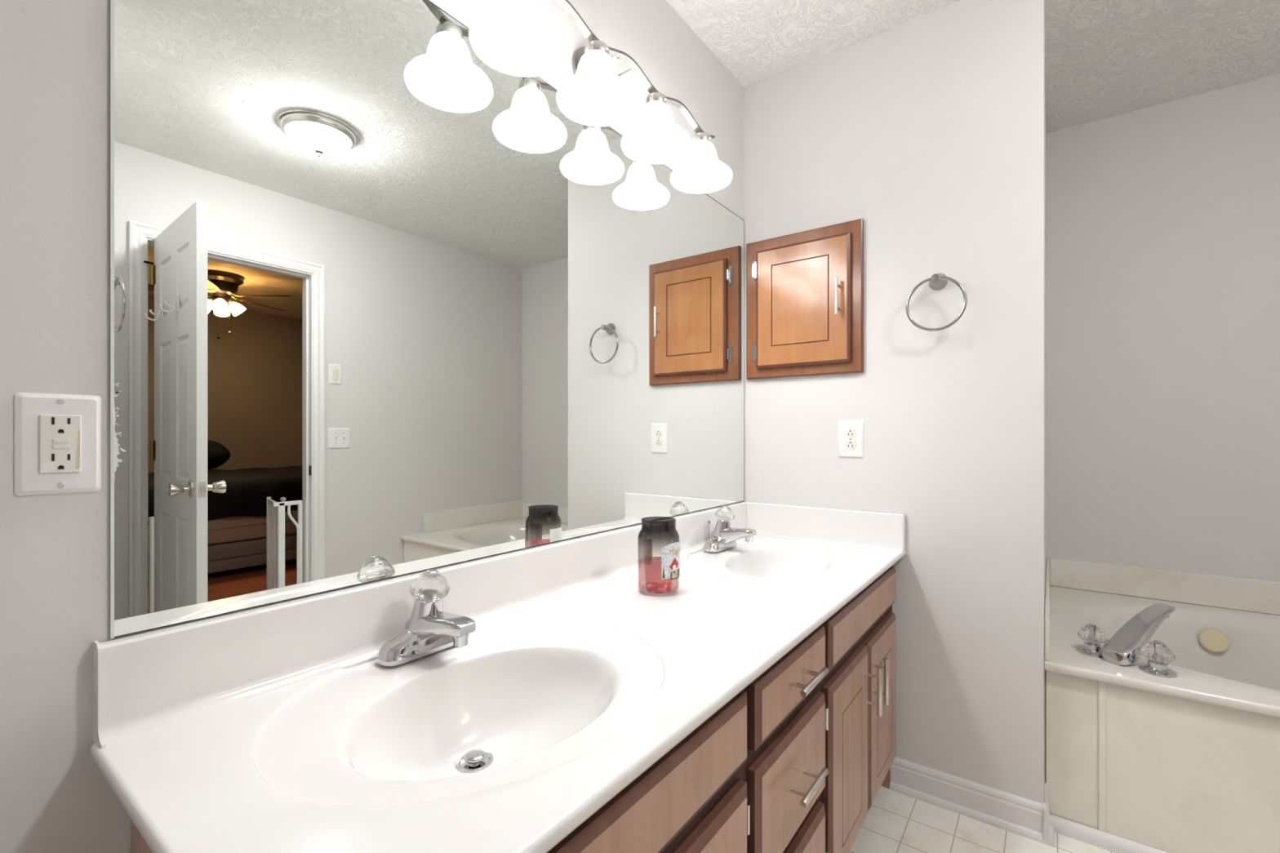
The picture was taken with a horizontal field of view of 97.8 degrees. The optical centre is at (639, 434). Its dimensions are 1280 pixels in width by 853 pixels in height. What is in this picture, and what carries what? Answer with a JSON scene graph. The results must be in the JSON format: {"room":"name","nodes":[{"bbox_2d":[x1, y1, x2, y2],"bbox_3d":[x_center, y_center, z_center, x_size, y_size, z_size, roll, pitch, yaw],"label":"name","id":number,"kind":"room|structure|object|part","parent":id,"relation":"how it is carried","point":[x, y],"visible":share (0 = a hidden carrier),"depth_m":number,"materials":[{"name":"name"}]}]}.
{"room":"bathroom","nodes":[
{"label":"bathroom","id":0,"kind":"room"},
{"bbox_2d":[0,0,743,852],"bbox_3d":[-0.170,-0.087,1.428,0.100,2.440,4.100,0,0,36],"label":"wall","id":1,"kind":"structure","parent":0,"point":[55,54],"depth_m":0.66,"materials":[{"name":"white paint"}]},
{"bbox_2d":[14,392,101,495],"bbox_3d":[-0.675,0.011,0.650,0.010,0.116,0.070,0,0,36],"label":"wall outlet","id":2,"kind":"object","parent":1,"relation":"attached to","point":[58,437],"visible":1,"depth_m":0.65,"materials":[{"name":"white plastic"}]},
{"bbox_2d":[39,414,80,473],"bbox_3d":[-0.673,0.011,0.649,0.004,0.067,0.034,0,0,36],"label":"receptacle","id":3,"kind":"object","parent":2,"relation":"attached to","point":[60,435],"depth_m":0.65,"materials":[{"name":"beige plastic"}]},
{"bbox_2d":[93,501,746,748],"bbox_3d":[-0.119,0.311,1.379,0.046,0.122,1.776,0,0,36],"label":"backsplash","id":4,"kind":"structure","parent":1,"relation":"attached to","point":[148,682],"depth_m":0.85,"materials":[{"name":"white stone"}]},
{"bbox_2d":[109,0,744,639],"bbox_3d":[-0.130,-0.278,1.394,0.004,1.058,1.759,0,0,36],"label":"mirror","id":5,"kind":"object","parent":1,"relation":"attached to","point":[380,308],"visible":1,"depth_m":0.95,"materials":[{"name":"grey mirror"}]},
{"bbox_2d":[468,0,733,193],"bbox_3d":[-0.036,-0.852,1.354,0.203,0.226,0.875,0,0,36],"label":"vanity light","id":6,"kind":"object","parent":1,"relation":"attached to","point":[514,37],"visible":1,"depth_m":1.28,"materials":[{"name":"white glass"}]},
{"bbox_3d":[-0.233,-0.793,1.068,0.181,0.108,0.181,0,0,36],"label":"lamp shade","id":7,"kind":"part","parent":6,"relation":"part of","materials":[{"name":"white glass"}]},
{"bbox_3d":[-0.233,-0.802,1.068,0.054,0.080,0.054,0,0,36],"label":"bulb","id":8,"kind":"part","parent":6,"relation":"part of","materials":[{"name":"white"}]},
{"bbox_2d":[584,40,608,54],"bbox_3d":[-0.097,-0.861,1.253,0.055,0.034,0.055,0,0,-6],"label":"socket","id":9,"kind":"object","parent":6,"relation":"attached to","point":[593,46],"depth_m":1.23,"materials":[{"name":"silver metal"}]},
{"bbox_3d":[-0.097,-0.793,1.253,0.181,0.108,0.181,0,0,36],"label":"lamp shade","id":10,"kind":"part","parent":6,"relation":"part of","materials":[{"name":"white glass"}]},
{"bbox_3d":[-0.097,-0.802,1.253,0.054,0.080,0.054,0,0,36],"label":"bulb","id":11,"kind":"part","parent":6,"relation":"part of","materials":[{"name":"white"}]},
{"bbox_3d":[-0.087,-0.899,1.351,0.084,0.013,0.013,0,0,36],"label":"arm","id":12,"kind":"part","parent":6,"relation":"part of","materials":[{"name":"silver metal"}]},
{"bbox_3d":[-0.049,-0.899,1.403,0.084,0.013,0.013,0,0,36],"label":"arm","id":13,"kind":"part","parent":6,"relation":"part of","materials":[{"name":"silver metal"}]},
{"bbox_2d":[644,92,666,104],"bbox_3d":[0.041,-0.861,1.440,0.055,0.034,0.055,0,0,-12],"label":"socket","id":14,"kind":"object","parent":6,"relation":"attached to","point":[653,98],"depth_m":1.41,"materials":[{"name":"silver metal"}]},
{"bbox_3d":[0.041,-0.802,1.440,0.054,0.080,0.054,0,0,36],"label":"bulb","id":15,"kind":"part","parent":6,"relation":"part of","materials":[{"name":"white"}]},
{"bbox_3d":[0.041,-0.793,1.440,0.181,0.108,0.181,0,0,36],"label":"lamp shade","id":16,"kind":"part","parent":6,"relation":"part of","materials":[{"name":"white glass"}]},
{"bbox_2d":[691,131,711,143],"bbox_3d":[0.178,-0.861,1.627,0.055,0.034,0.055,0,0,-12],"label":"socket","id":17,"kind":"object","parent":6,"relation":"attached to","point":[699,137],"depth_m":1.60,"materials":[{"name":"silver metal"}]},
{"bbox_3d":[0.178,-0.802,1.627,0.054,0.080,0.054,0,0,36],"label":"bulb","id":18,"kind":"part","parent":6,"relation":"part of","materials":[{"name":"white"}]},
{"bbox_3d":[0.178,-0.793,1.627,0.181,0.108,0.181,0,0,36],"label":"lamp shade","id":19,"kind":"part","parent":6,"relation":"part of","materials":[{"name":"white glass"}]},
{"bbox_2d":[743,0,1046,804],"bbox_3d":[1.108,-0.087,2.306,0.918,2.440,1.171,0,0,36],"label":"wall","id":20,"kind":"structure","parent":0,"point":[929,131],"depth_m":1.72,"materials":[{"name":"white paint"}]},
{"bbox_2d":[746,218,863,379],"bbox_3d":[0.551,-0.458,1.941,0.416,0.505,0.076,0,0,36],"label":"medicine cabinet","id":21,"kind":"object","parent":20,"relation":"attached to","point":[805,289],"visible":1,"depth_m":1.93,"materials":[{"name":"brown wood"}]},
{"bbox_3d":[0.562,-0.455,1.945,0.334,0.428,0.020,0,0,36],"label":"door","id":22,"kind":"part","parent":21,"relation":"part of","materials":[{"name":"brown wood"}]},
{"bbox_3d":[0.652,-0.456,1.843,0.012,0.124,0.038,0,0,36],"label":"handle","id":23,"kind":"part","parent":21,"relation":"part of","materials":[{"name":"silver metal"}]},
{"bbox_2d":[838,420,863,457],"bbox_3d":[0.706,0.016,1.870,0.082,0.124,0.008,0,0,36],"label":"wall outlet","id":24,"kind":"object","parent":20,"relation":"attached to","point":[851,433],"visible":1,"depth_m":1.87,"materials":[{"name":"white plastic"}]},
{"bbox_2d":[844,440,855,448],"bbox_3d":[0.705,0.035,1.869,0.034,0.029,0.003,0,0,36],"label":"receptacle","id":25,"kind":"object","parent":24,"relation":"attached to","point":[848,444],"depth_m":1.87,"materials":[{"name":"white plastic"}]},
{"bbox_2d":[844,428,855,437],"bbox_3d":[0.705,-0.004,1.869,0.034,0.029,0.003,0,0,36],"label":"receptacle","id":26,"kind":"object","parent":24,"relation":"attached to","point":[849,433],"depth_m":1.87,"materials":[{"name":"white plastic"}]},
{"bbox_2d":[906,272,967,331],"bbox_3d":[0.900,-0.403,1.694,0.165,0.186,0.061,0,0,36],"label":"towel ring","id":27,"kind":"object","parent":20,"relation":"attached to","point":[937,282],"visible":1,"depth_m":1.69,"materials":[{"name":"grey metal"}]},
{"bbox_3d":[0.900,-0.469,1.694,0.052,0.052,0.061,0,0,36],"label":"post","id":28,"kind":"part","parent":27,"relation":"part of","materials":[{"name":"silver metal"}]},
{"bbox_2d":[889,756,1044,844],"bbox_3d":[0.963,1.084,1.671,0.398,0.096,0.024,0,0,36],"label":"baseboard","id":29,"kind":"structure","parent":20,"relation":"attached to","point":[1024,817],"depth_m":1.66,"materials":[{"name":"white wood"}]},
{"bbox_2d":[1044,782,1046,802],"bbox_3d":[1.149,1.009,1.582,0.006,0.054,0.028,0,0,36],"label":"trim","id":30,"kind":"structure","parent":20,"relation":"attached to","point":[1045,784],"depth_m":1.57,"materials":[{"name":"white"}]},
{"bbox_2d":[1044,794,1054,847],"bbox_3d":[1.153,1.084,1.573,0.024,0.096,0.090,0,0,36],"label":"baseboard","id":31,"kind":"structure","parent":20,"relation":"attached to","point":[1049,831],"depth_m":1.54,"materials":[{"name":"white wood"}]},
{"bbox_2d":[1049,813,1168,852],"bbox_3d":[1.769,1.113,1.166,1.496,0.038,0.018,0,0,36],"label":"trim","id":32,"kind":"structure","parent":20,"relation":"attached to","point":[1106,841],"depth_m":1.53,"materials":[{"name":"white wood"}]},
{"bbox_2d":[666,0,1279,133],"bbox_3d":[0.837,-1.357,0.688,2.600,0.100,4.100,0,0,36],"label":"ceiling","id":33,"kind":"structure","parent":0,"point":[1104,59],"depth_m":1.85,"materials":[{"name":"white paint"}]},
{"bbox_2d":[848,754,1114,852],"bbox_3d":[0.837,1.183,0.688,2.600,0.100,4.100,0,0,36],"label":"floor","id":34,"kind":"structure","parent":0,"point":[895,822],"depth_m":1.58,"materials":[{"name":"tile"}]},
{"bbox_2d":[131,565,896,852],"bbox_3d":[0.110,0.759,1.230,0.580,0.746,1.740,0,0,36],"label":"vanity cabinet","id":35,"kind":"object","parent":34,"relation":"on","point":[797,761],"visible":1,"depth_m":1.03,"materials":[{"name":"brown wood"}]},
{"bbox_2d":[90,501,906,852],"bbox_3d":[0.089,0.378,1.222,0.566,0.256,1.782,0,0,36],"label":"countertop","id":36,"kind":"structure","parent":35,"relation":"on","point":[280,727],"depth_m":0.82,"materials":[{"name":"white stone"}]},
{"bbox_2d":[376,568,475,666],"bbox_3d":[-0.330,0.297,0.923,0.145,0.138,0.157,0,0,36],"label":"sink faucet","id":37,"kind":"object","parent":36,"relation":"on","point":[429,629],"visible":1,"depth_m":0.91,"materials":[{"name":"silver metal"}]},
{"bbox_3d":[-0.362,0.300,0.947,0.060,0.071,0.060,0,0,36],"label":"stem","id":38,"kind":"part","parent":37,"relation":"part of","materials":[{"name":"silver metal"}]},
{"bbox_3d":[-0.354,0.257,0.941,0.064,0.053,0.065,0,0,36],"label":"knob","id":39,"kind":"part","parent":37,"relation":"part of","materials":[{"name":"white plastic"}]},
{"bbox_3d":[-0.329,0.328,0.922,0.143,0.064,0.055,0,0,36],"label":"spout","id":40,"kind":"part","parent":37,"relation":"part of","materials":[{"name":"silver metal"}]},
{"bbox_2d":[638,516,679,593],"bbox_3d":[0.044,0.281,1.304,0.100,0.168,0.098,0,0,36],"label":"candle jar","id":41,"kind":"object","parent":36,"relation":"on","point":[656,575],"visible":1,"depth_m":1.27,"materials":[{"name":"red glass"}]},
{"bbox_3d":[0.043,0.281,1.304,0.098,0.168,0.098,0,0,36],"label":"glass","id":42,"kind":"part","parent":41,"relation":"part of","materials":[{"name":"glass"}]},
{"bbox_3d":[0.081,0.320,1.275,0.004,0.020,0.037,0,0,38],"label":"scent panel","id":43,"kind":"part","parent":41,"relation":"part of","materials":[{"name":"green"}]},
{"bbox_2d":[703,505,756,551],"bbox_3d":[0.291,0.297,1.778,0.159,0.138,0.157,0,0,36],"label":"sink faucet","id":44,"kind":"object","parent":36,"relation":"on","point":[723,537],"visible":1,"depth_m":1.76,"materials":[{"name":"silver metal"}]},
{"bbox_3d":[0.224,0.315,1.813,0.009,0.071,0.009,0,0,-39],"label":"lift rod","id":45,"kind":"part","parent":44,"relation":"part of","materials":[{"name":"silver metal"}]},
{"bbox_3d":[0.264,0.300,1.798,0.060,0.071,0.060,0,0,36],"label":"stem","id":46,"kind":"part","parent":44,"relation":"part of","materials":[{"name":"silver metal"}]},
{"bbox_3d":[0.272,0.257,1.792,0.064,0.053,0.065,0,0,36],"label":"knob","id":47,"kind":"part","parent":44,"relation":"part of","materials":[{"name":"white plastic"}]},
{"bbox_3d":[0.297,0.328,1.774,0.143,0.064,0.055,0,0,36],"label":"spout","id":48,"kind":"part","parent":44,"relation":"part of","materials":[{"name":"silver metal"}]},
{"bbox_3d":[0.079,0.793,0.784,0.020,0.455,0.311,0,0,36],"label":"door","id":49,"kind":"part","parent":35,"relation":"part of","materials":[{"name":"brown wood"}]},
{"bbox_3d":[0.287,0.711,1.100,0.019,0.648,1.740,0,0,36],"label":"frame","id":50,"kind":"part","parent":35,"relation":"part of","materials":[{"name":"brown wood"}]},
{"bbox_3d":[0.294,0.667,1.076,0.020,0.208,0.354,0,0,36],"label":"drawer","id":51,"kind":"part","parent":35,"relation":"part of","materials":[{"name":"brown wood"}]},
{"bbox_3d":[0.294,0.474,1.076,0.020,0.113,0.354,0,0,36],"label":"drawer","id":52,"kind":"part","parent":35,"relation":"part of","materials":[{"name":"brown wood"}]},
{"bbox_3d":[0.294,0.913,1.076,0.020,0.218,0.354,0,0,36],"label":"drawer","id":53,"kind":"part","parent":35,"relation":"part of","materials":[{"name":"brown wood"}]},
{"bbox_3d":[0.318,0.662,1.057,0.040,0.012,0.125,0,0,36],"label":"handle","id":54,"kind":"part","parent":35,"relation":"part of","materials":[{"name":"silver metal"}]},
{"bbox_3d":[0.318,0.465,1.057,0.040,0.012,0.125,0,0,36],"label":"handle","id":55,"kind":"part","parent":35,"relation":"part of","materials":[{"name":"silver metal"}]},
{"bbox_3d":[0.510,0.793,1.370,0.020,0.455,0.320,0,0,36],"label":"door","id":56,"kind":"part","parent":35,"relation":"part of","materials":[{"name":"brown wood"}]},
{"bbox_3d":[0.609,0.666,1.454,0.040,0.124,0.012,0,0,36],"label":"handle","id":57,"kind":"part","parent":35,"relation":"part of","materials":[{"name":"silver metal"}]},
{"bbox_3d":[0.707,0.793,1.637,0.020,0.455,0.325,0,0,36],"label":"door","id":58,"kind":"part","parent":35,"relation":"part of","materials":[{"name":"brown wood"}]},
{"bbox_3d":[0.653,0.666,1.513,0.040,0.124,0.012,0,0,36],"label":"handle","id":59,"kind":"part","parent":35,"relation":"part of","materials":[{"name":"silver metal"}]},
{"bbox_2d":[1044,586,1279,852],"bbox_3d":[2.070,0.882,1.556,1.520,0.460,1.008,0,0,36],"label":"bathtub","id":60,"kind":"object","parent":34,"relation":"on","point":[1188,762],"visible":0.88,"depth_m":1.51,"materials":[{"name":"white plastic"}]},
{"bbox_3d":[1.230,0.895,1.586,0.124,0.434,0.012,0,0,36],"label":"apron panel","id":61,"kind":"part","parent":60,"relation":"part of","materials":[{"name":"plastic"}]},
{"bbox_2d":[1075,603,1177,678],"bbox_3d":[1.466,0.582,1.631,0.265,0.141,0.231,0,0,-21],"label":"tub faucet","id":62,"kind":"object","parent":60,"relation":"on","point":[1131,641],"visible":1,"depth_m":1.60,"materials":[{"name":"silver metal"}]},
{"bbox_3d":[1.353,0.638,1.669,0.080,0.028,0.080,0,0,-21],"label":"handle","id":63,"kind":"part","parent":62,"relation":"part of","materials":[{"name":"silver metal"}]},
{"bbox_3d":[1.353,0.599,1.669,0.073,0.055,0.073,0,0,-21],"label":"knob","id":64,"kind":"part","parent":62,"relation":"part of","materials":[{"name":"white plastic"}]},
{"bbox_3d":[1.467,0.582,1.635,0.261,0.141,0.076,0,0,-21],"label":"spout","id":65,"kind":"part","parent":62,"relation":"part of","materials":[{"name":"silver metal"}]},
{"bbox_3d":[1.422,0.599,1.533,0.073,0.055,0.073,0,0,-21],"label":"knob","id":66,"kind":"part","parent":62,"relation":"part of","materials":[{"name":"white plastic"}]},
{"bbox_3d":[1.422,0.638,1.533,0.080,0.028,0.080,0,0,-21],"label":"handle","id":67,"kind":"part","parent":62,"relation":"part of","materials":[{"name":"silver metal"}]},
{"bbox_3d":[1.840,0.895,1.133,1.384,0.434,0.012,0,0,36],"label":"apron panel","id":68,"kind":"part","parent":60,"relation":"part of","materials":[{"name":"plastic"}]},
{"bbox_2d":[1046,73,1279,615],"bbox_3d":[2.432,-0.087,1.997,1.582,2.440,0.100,0,0,36],"label":"wall","id":69,"kind":"structure","parent":0,"point":[1163,220],"depth_m":2.20,"materials":[{"name":"white paint"}]},
{"bbox_2d":[1044,557,1279,660],"bbox_3d":[2.079,0.587,1.567,1.520,0.130,1.009,0,0,36],"label":"backsplash","id":70,"kind":"structure","parent":69,"relation":"attached to","point":[1211,590],"depth_m":2.17,"materials":[{"name":"stone"}]},
{"bbox_3d":[1.472,0.593,2.014,0.012,0.118,1.009,0,0,36],"label":"panel","id":71,"kind":"part","parent":70,"relation":"part of","materials":[{"name":"stone"}]},
{"bbox_3d":[2.372,0.593,1.968,1.493,0.118,0.015,0,0,36],"label":"panel","id":72,"kind":"part","parent":70,"relation":"part of","materials":[{"name":"stone"}]}
]}

